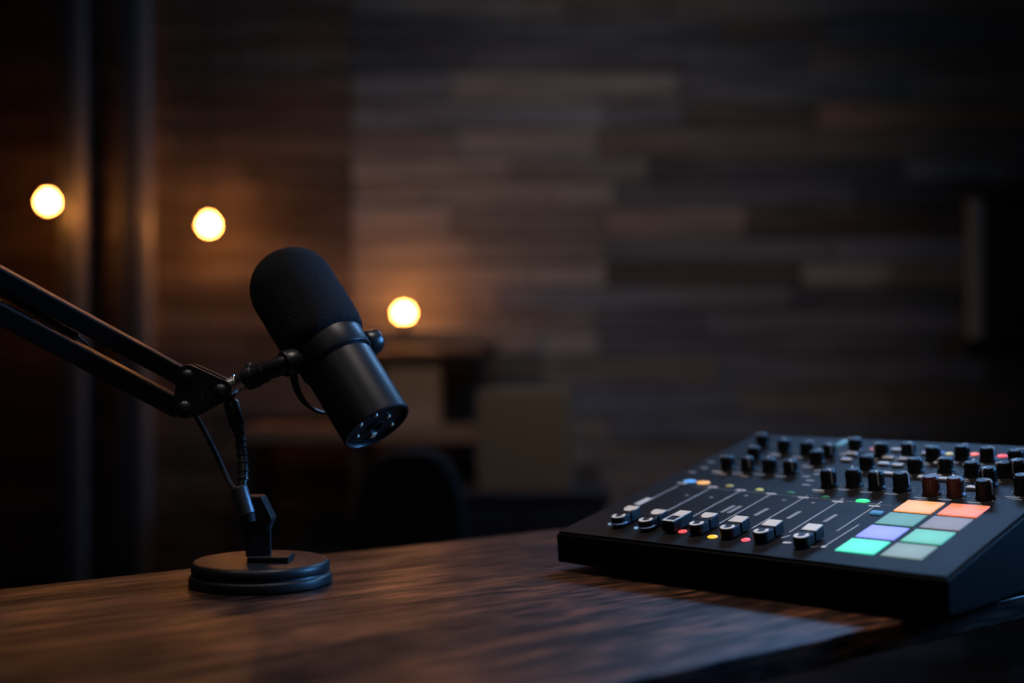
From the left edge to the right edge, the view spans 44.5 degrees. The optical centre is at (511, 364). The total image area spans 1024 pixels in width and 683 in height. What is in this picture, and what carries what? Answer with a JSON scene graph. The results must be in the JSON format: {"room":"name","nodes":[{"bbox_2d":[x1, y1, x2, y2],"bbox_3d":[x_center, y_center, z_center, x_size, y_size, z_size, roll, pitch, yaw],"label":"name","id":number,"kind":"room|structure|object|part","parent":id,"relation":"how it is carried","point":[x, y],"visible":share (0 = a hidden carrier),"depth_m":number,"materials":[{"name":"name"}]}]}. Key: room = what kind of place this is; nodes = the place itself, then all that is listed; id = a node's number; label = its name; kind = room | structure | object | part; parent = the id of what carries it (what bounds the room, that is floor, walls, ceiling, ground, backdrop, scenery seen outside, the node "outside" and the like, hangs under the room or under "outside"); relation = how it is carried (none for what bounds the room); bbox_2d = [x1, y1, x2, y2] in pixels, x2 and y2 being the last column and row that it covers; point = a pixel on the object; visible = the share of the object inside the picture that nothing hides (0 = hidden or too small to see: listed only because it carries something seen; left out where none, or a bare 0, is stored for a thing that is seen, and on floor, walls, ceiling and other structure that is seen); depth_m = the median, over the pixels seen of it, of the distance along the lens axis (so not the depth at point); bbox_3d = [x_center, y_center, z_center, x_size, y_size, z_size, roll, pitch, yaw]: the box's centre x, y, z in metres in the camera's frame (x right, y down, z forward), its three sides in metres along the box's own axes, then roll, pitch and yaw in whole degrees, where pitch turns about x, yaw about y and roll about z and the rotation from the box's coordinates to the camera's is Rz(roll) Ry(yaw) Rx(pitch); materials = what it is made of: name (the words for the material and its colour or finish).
{"room":"studio","nodes":[
{"label":"studio","id":0,"kind":"room"},
{"bbox_2d":[153,0,1023,682],"bbox_3d":[0.150,-0.438,3.056,4.900,2.700,0.128,0,0,0],"label":"wall","id":1,"kind":"structure","parent":0,"point":[715,225],"depth_m":3.00,"materials":[{"name":"brown wood"}]},
{"bbox_2d":[0,0,116,588],"bbox_3d":[-1.191,-0.138,2.951,0.534,2.100,0.058,0,0,0],"label":"curtain","id":2,"kind":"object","parent":1,"relation":"in","point":[29,233],"depth_m":2.92,"materials":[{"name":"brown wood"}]},
{"bbox_2d":[59,0,76,582],"bbox_3d":[-1.011,-0.438,2.870,0.041,2.700,0.060,0,0,0],"label":"trim","id":3,"kind":"structure","parent":1,"relation":"attached to","point":[67,8],"depth_m":2.84,"materials":[{"name":"grey paint"}]},
{"bbox_2d":[77,0,87,580],"bbox_3d":[-0.984,-0.438,2.860,0.026,2.700,0.026,0,0,0],"label":"trim","id":4,"kind":"structure","parent":1,"relation":"attached to","point":[82,5],"depth_m":2.85,"materials":[{"name":"grey"}]},
{"bbox_2d":[117,0,138,576],"bbox_3d":[-0.875,-0.438,2.870,0.050,2.700,0.060,0,0,0],"label":"trim","id":5,"kind":"structure","parent":1,"relation":"attached to","point":[127,10],"depth_m":2.84,"materials":[{"name":"grey paint"}]},
{"bbox_2d":[139,0,152,573],"bbox_3d":[-0.840,-0.438,2.860,0.034,2.700,0.034,0,0,0],"label":"trim","id":6,"kind":"structure","parent":1,"relation":"attached to","point":[145,6],"depth_m":2.85,"materials":[{"name":"grey"}]},
{"bbox_2d":[966,192,1023,345],"bbox_3d":[1.300,-0.227,2.970,0.432,0.364,0.030,0,0,0],"label":"board","id":7,"kind":"object","parent":1,"relation":"attached to","point":[994,229],"visible":1,"depth_m":2.97,"materials":[{"name":"black"}]},
{"bbox_3d":[1.300,-0.053,2.970,0.432,0.016,0.030,0,0,0],"label":"frame rail","id":8,"kind":"part","parent":7,"relation":"part of","materials":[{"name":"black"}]},
{"bbox_3d":[1.300,-0.401,2.970,0.432,0.016,0.030,0,0,0],"label":"frame rail","id":9,"kind":"part","parent":7,"relation":"part of","materials":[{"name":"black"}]},
{"bbox_3d":[1.300,-0.227,2.975,0.392,0.324,0.012,0,0,0],"label":"panel","id":10,"kind":"part","parent":7,"relation":"part of","materials":[{"name":"black"}]},
{"bbox_3d":[0.150,-1.838,0.700,5.100,0.100,4.800,0,0,0],"label":"ceiling","id":11,"kind":"structure","parent":0,"visible":0},
{"bbox_2d":[39,0,56,209],"bbox_3d":[-1.017,-1.063,2.740,0.089,1.449,0.089,0,0,0],"label":"pendant bulb","id":12,"kind":"object","parent":11,"relation":"hanging from","point":[47,201],"visible":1,"depth_m":2.74,"materials":[{"name":"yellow glass"}]},
{"bbox_3d":[-1.017,-1.084,2.740,0.005,1.367,0.005,0,0,0],"label":"cord","id":13,"kind":"part","parent":12,"relation":"part of","materials":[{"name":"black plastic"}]},
{"bbox_3d":[-1.017,-0.359,2.740,0.037,0.040,0.037,0,0,0],"label":"bulb","id":14,"kind":"part","parent":12,"relation":"part of","materials":[{"name":"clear glass"}]},
{"bbox_2d":[201,0,216,232],"bbox_3d":[-0.693,-1.045,2.860,0.089,1.486,0.089,0,0,0],"label":"pendant bulb","id":15,"kind":"object","parent":11,"relation":"hanging from","point":[208,224],"visible":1,"depth_m":2.86,"materials":[{"name":"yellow glass"}]},
{"bbox_3d":[-0.693,-1.066,2.860,0.005,1.404,0.005,0,0,0],"label":"cord","id":16,"kind":"part","parent":15,"relation":"part of","materials":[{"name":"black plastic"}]},
{"bbox_3d":[-0.693,-0.322,2.860,0.037,0.040,0.037,0,0,0],"label":"bulb","id":17,"kind":"part","parent":15,"relation":"part of","materials":[{"name":"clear glass"}]},
{"bbox_3d":[0.150,0.962,0.700,5.100,0.100,4.800,0,0,0],"label":"floor","id":18,"kind":"structure","parent":0,"visible":0},
{"bbox_2d":[239,331,496,551],"bbox_3d":[-0.313,0.419,2.825,0.557,0.985,0.250,0,0,0],"label":"shelf unit","id":19,"kind":"object","parent":18,"relation":"on","point":[263,434],"visible":0.41,"depth_m":2.70,"materials":[{"name":"brown wood"}]},
{"bbox_2d":[396,305,411,330],"bbox_3d":[-0.249,-0.106,2.885,0.044,0.065,0.044,0,0,0],"label":"lamp","id":20,"kind":"object","parent":19,"relation":"on","point":[403,312],"visible":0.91,"depth_m":2.87,"materials":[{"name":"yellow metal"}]},
{"bbox_3d":[-0.249,-0.121,2.885,0.037,0.036,0.037,0,0,0],"label":"bulb","id":21,"kind":"part","parent":20,"relation":"part of","materials":[{"name":"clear glass"}]},
{"bbox_2d":[386,361,443,425],"bbox_3d":[-0.219,0.063,2.835,0.119,0.144,0.150,0,0,0],"label":"storage box","id":22,"kind":"object","parent":19,"relation":"on","point":[420,384],"visible":0.8,"depth_m":2.76,"materials":[{"name":"beige cardboard"}]},
{"bbox_2d":[351,447,467,551],"bbox_3d":[-0.167,0.524,2.190,0.250,0.776,0.340,0,0,0],"label":"chair","id":23,"kind":"object","parent":18,"relation":"on","point":[405,496],"visible":0.47,"depth_m":2.02,"materials":[{"name":"black fabric"}]},
{"bbox_2d":[0,529,1023,682],"bbox_3d":[0.167,0.537,1.028,2.300,0.750,0.471,0,0,-38],"label":"desk","id":24,"kind":"object","parent":18,"relation":"on","point":[495,609],"visible":0.69,"depth_m":0.78,"materials":[{"name":"brown wood"}]},
{"bbox_2d":[0,265,246,417],"bbox_3d":[-0.334,0.017,0.879,0.297,0.291,0.062,0,0,-19],"label":"microphone boom","id":25,"kind":"object","parent":24,"relation":"on","point":[198,389],"visible":1,"depth_m":0.90,"materials":[{"name":"black metal"}]},
{"bbox_3d":[-0.228,0.019,0.920,0.043,0.040,0.003,0,0,0],"label":"joint plate","id":26,"kind":"part","parent":25,"relation":"part of","materials":[{"name":"black metal"}]},
{"bbox_3d":[-0.228,0.019,0.940,0.043,0.040,0.003,0,0,0],"label":"joint plate","id":27,"kind":"part","parent":25,"relation":"part of","materials":[{"name":"black metal"}]},
{"bbox_2d":[194,415,235,489],"bbox_3d":[-0.217,0.068,0.930,0.046,0.061,0.010,0,0,29],"label":"cable","id":28,"kind":"object","parent":25,"relation":"attached to","point":[229,482],"visible":1,"depth_m":0.94,"materials":[{"name":"black rubber"}]},
{"bbox_2d":[240,247,408,448],"bbox_3d":[-0.138,-0.015,0.943,0.134,0.153,0.086,0,0,16],"label":"microphone","id":29,"kind":"object","parent":25,"relation":"attached to","point":[319,336],"visible":1,"depth_m":0.92,"materials":[{"name":"plastic"}]},
{"bbox_3d":[-0.162,-0.002,0.918,0.014,0.020,0.020,-16,-27,-39],"label":"pivot knob","id":30,"kind":"part","parent":29,"relation":"part of","materials":[{"name":"black metal"}]},
{"bbox_3d":[-0.109,-0.018,0.962,0.014,0.020,0.020,-16,-27,-39],"label":"pivot knob","id":31,"kind":"part","parent":29,"relation":"part of","materials":[{"name":"black metal"}]},
{"bbox_3d":[-0.100,0.043,0.916,0.047,0.002,0.047,-16,-27,-39],"label":"connector plate","id":32,"kind":"part","parent":29,"relation":"part of","materials":[{"name":"black metal"}]},
{"bbox_2d":[368,420,383,431],"bbox_3d":[-0.100,0.045,0.916,0.012,0.002,0.012,-16,-27,-39],"label":"socket","id":33,"kind":"object","parent":29,"relation":"attached to","point":[376,425],"depth_m":0.92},
{"bbox_2d":[188,398,332,594],"bbox_3d":[-0.186,0.093,0.928,0.105,0.138,0.105,0,0,0],"label":"microphone stand","id":34,"kind":"object","parent":24,"relation":"on","point":[259,569],"visible":1,"depth_m":0.91,"materials":[{"name":"black metal"}]},
{"bbox_3d":[-0.202,0.059,0.926,0.014,0.070,0.023,0,0,-40],"label":"flexible stem","id":35,"kind":"part","parent":34,"relation":"part of","materials":[{"name":"black metal"}]},
{"bbox_3d":[-0.188,0.126,0.925,0.018,0.031,0.016,0,0,-12],"label":"post","id":36,"kind":"part","parent":34,"relation":"part of","materials":[{"name":"black plastic"}]},
{"bbox_3d":[-0.178,0.142,0.922,0.030,0.004,0.026,0,0,0],"label":"foot plate","id":37,"kind":"part","parent":34,"relation":"part of","materials":[{"name":"black metal"}]},
{"bbox_2d":[557,433,1023,615],"bbox_3d":[0.252,0.112,0.987,0.318,0.099,0.296,0,0,43],"label":"mixer","id":38,"kind":"object","parent":24,"relation":"on","point":[937,528],"visible":1,"depth_m":0.92,"materials":[{"name":"black plastic"}]},
{"bbox_2d":[683,479,696,482],"bbox_3d":[0.152,0.099,1.071,0.013,0.001,0.008,0,12,43],"label":"signal light","id":39,"kind":"object","parent":38,"relation":"attached to","point":[689,480],"depth_m":1.07,"materials":[{"name":"blue plastic"}]},
{"bbox_2d":[697,481,709,483],"bbox_3d":[0.162,0.099,1.061,0.013,0.001,0.008,0,12,43],"label":"signal light","id":40,"kind":"object","parent":38,"relation":"attached to","point":[699,482],"depth_m":1.06,"materials":[{"name":"orange plastic"}]},
{"bbox_3d":[0.189,0.085,1.093,0.014,0.012,0.014,-5,10,21],"label":"knob","id":41,"kind":"part","parent":38,"relation":"part of","materials":[{"name":"black plastic"}]},
{"bbox_3d":[0.204,0.085,1.080,0.014,0.012,0.014,-8,9,0],"label":"knob","id":42,"kind":"part","parent":38,"relation":"part of","materials":[{"name":"black plastic"}]},
{"bbox_3d":[0.216,0.078,1.111,0.014,0.012,0.014,-12,10,-22],"label":"knob","id":43,"kind":"part","parent":38,"relation":"part of","materials":[{"name":"black plastic"}]},
{"bbox_3d":[0.231,0.069,1.153,0.014,0.012,0.014,-2,11,33],"label":"knob","id":44,"kind":"part","parent":38,"relation":"part of","materials":[{"name":"black plastic"}]},
{"bbox_3d":[0.220,0.085,1.065,0.014,0.012,0.014,-7,9,9],"label":"knob","id":45,"kind":"part","parent":38,"relation":"part of","materials":[{"name":"black plastic"}]},
{"bbox_3d":[0.244,0.072,1.122,0.014,0.012,0.014,-5,10,21],"label":"knob","id":46,"kind":"part","parent":38,"relation":"part of","materials":[{"name":"black plastic"}]},
{"bbox_3d":[0.234,0.085,1.050,0.014,0.012,0.014,-8,9,0],"label":"knob","id":47,"kind":"part","parent":38,"relation":"part of","materials":[{"name":"black plastic"}]},
{"bbox_3d":[0.260,0.073,1.102,0.014,0.012,0.014,-6,10,17],"label":"knob","id":48,"kind":"part","parent":38,"relation":"part of","materials":[{"name":"black plastic"}]},
{"bbox_3d":[0.261,0.078,1.069,0.014,0.012,0.014,-7,9,10],"label":"knob","id":49,"kind":"part","parent":38,"relation":"part of","materials":[{"name":"black plastic"}]},
{"bbox_3d":[0.275,0.074,1.084,0.014,0.012,0.014,-9,9,-6],"label":"knob","id":50,"kind":"part","parent":38,"relation":"part of","materials":[{"name":"black plastic"}]},
{"bbox_3d":[0.252,0.090,0.996,0.014,0.015,0.014,-10,9,-10],"label":"knob","id":51,"kind":"part","parent":38,"relation":"part of","materials":[{"name":"black plastic"}]},
{"bbox_3d":[0.270,0.088,0.987,0.014,0.015,0.014,-6,9,13],"label":"knob","id":52,"kind":"part","parent":38,"relation":"part of","materials":[{"name":"black plastic"}]},
{"bbox_3d":[0.299,0.069,1.089,0.014,0.012,0.014,-4,10,27],"label":"knob","id":53,"kind":"part","parent":38,"relation":"part of","materials":[{"name":"black plastic"}]},
{"bbox_2d":[856,499,869,502],"bbox_3d":[0.266,0.102,0.947,0.011,0.001,0.008,0,12,42],"label":"signal light","id":54,"kind":"object","parent":38,"relation":"attached to","point":[858,500],"depth_m":0.94,"materials":[{"name":"green plastic"}]},
{"bbox_3d":[0.292,0.080,1.030,0.014,0.012,0.014,-8,9,4],"label":"knob","id":55,"kind":"part","parent":38,"relation":"part of","materials":[{"name":"black plastic"}]},
{"bbox_3d":[0.283,0.089,0.972,0.014,0.015,0.014,-8,9,4],"label":"knob","id":56,"kind":"part","parent":38,"relation":"part of","materials":[{"name":"black plastic"}]},
{"bbox_3d":[0.314,0.071,1.062,0.014,0.012,0.014,-11,9,-14],"label":"knob","id":57,"kind":"part","parent":38,"relation":"part of","materials":[{"name":"black plastic"}]},
{"bbox_3d":[0.298,0.089,0.958,0.014,0.015,0.014,0,12,43],"label":"knob","id":58,"kind":"part","parent":38,"relation":"part of","materials":[{"name":"black plastic"}]},
{"bbox_3d":[0.333,0.070,1.050,0.014,0.012,0.014,-11,9,-13],"label":"knob","id":59,"kind":"part","parent":38,"relation":"part of","materials":[{"name":"black plastic"}]},
{"bbox_3d":[0.323,0.080,1.002,0.014,0.012,0.014,-5,10,19],"label":"knob","id":60,"kind":"part","parent":38,"relation":"part of","materials":[{"name":"black plastic"}]},
{"bbox_3d":[0.314,0.090,0.938,0.014,0.015,0.014,-12,10,-19],"label":"knob","id":61,"kind":"part","parent":38,"relation":"part of","materials":[{"name":"black plastic"}]},
{"bbox_3d":[0.346,0.072,1.027,0.014,0.012,0.014,0,12,42],"label":"knob","id":62,"kind":"part","parent":38,"relation":"part of","materials":[{"name":"black plastic"}]},
{"bbox_3d":[0.343,0.079,0.990,0.014,0.012,0.014,-10,9,-11],"label":"knob","id":63,"kind":"part","parent":38,"relation":"part of","materials":[{"name":"black plastic"}]},
{"bbox_3d":[0.328,0.090,0.926,0.014,0.015,0.014,-7,9,10],"label":"knob","id":64,"kind":"part","parent":38,"relation":"part of","materials":[{"name":"black"}]},
{"bbox_3d":[0.367,0.071,1.018,0.014,0.012,0.014,-12,10,-20],"label":"knob","id":65,"kind":"part","parent":38,"relation":"part of","materials":[{"name":"black plastic"}]},
{"bbox_3d":[0.357,0.080,0.969,0.014,0.012,0.014,0,12,41],"label":"knob","id":66,"kind":"part","parent":38,"relation":"part of","materials":[{"name":"black plastic"}]},
{"bbox_3d":[0.344,0.090,0.909,0.014,0.015,0.014,-14,11,-33],"label":"knob","id":67,"kind":"part","parent":38,"relation":"part of","materials":[{"name":"black plastic"}]},
{"bbox_3d":[0.382,0.071,1.002,0.014,0.012,0.014,-14,11,-32],"label":"knob","id":68,"kind":"part","parent":38,"relation":"part of","materials":[{"name":"black plastic"}]},
{"bbox_3d":[0.357,0.083,0.938,0.014,0.015,0.014,-14,11,-31],"label":"knob","id":69,"kind":"part","parent":38,"relation":"part of","materials":[{"name":"black plastic"}]},
{"bbox_3d":[0.376,0.079,0.956,0.014,0.012,0.014,-11,9,-16],"label":"knob","id":70,"kind":"part","parent":38,"relation":"part of","materials":[{"name":"black plastic"}]},
{"bbox_3d":[0.397,0.072,0.983,0.014,0.012,0.014,-6,9,15],"label":"knob","id":71,"kind":"part","parent":38,"relation":"part of","materials":[{"name":"black plastic"}]},
{"bbox_3d":[0.383,0.078,0.947,0.014,0.015,0.014,-14,11,-31],"label":"knob","id":72,"kind":"part","parent":38,"relation":"part of","materials":[{"name":"black plastic"}]},
{"bbox_3d":[0.371,0.086,0.908,0.014,0.015,0.014,-8,9,0],"label":"knob","id":73,"kind":"part","parent":38,"relation":"part of","materials":[{"name":"black plastic"}]},
{"bbox_2d":[460,481,611,538],"bbox_3d":[0.018,0.580,2.550,0.357,0.663,0.260,0,0,0],"label":"base cabinet","id":74,"kind":"object","parent":18,"relation":"on","point":[490,513],"visible":0.3,"depth_m":2.44,"materials":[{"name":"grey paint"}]},
{"bbox_3d":[-0.071,0.580,2.447,0.158,0.593,0.016,0,0,0],"label":"door","id":75,"kind":"part","parent":74,"relation":"part of","materials":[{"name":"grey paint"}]},
{"bbox_2d":[477,389,573,490],"bbox_3d":[0.032,0.150,2.565,0.182,0.197,0.190,0,0,6],"label":"storage box","id":76,"kind":"object","parent":74,"relation":"on","point":[525,437],"visible":1,"depth_m":2.47,"materials":[{"name":"brown cardboard"}]},
{"bbox_3d":[0.107,0.580,2.447,0.158,0.593,0.016,0,0,0],"label":"door","id":77,"kind":"part","parent":74,"relation":"part of","materials":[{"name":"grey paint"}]}
]}

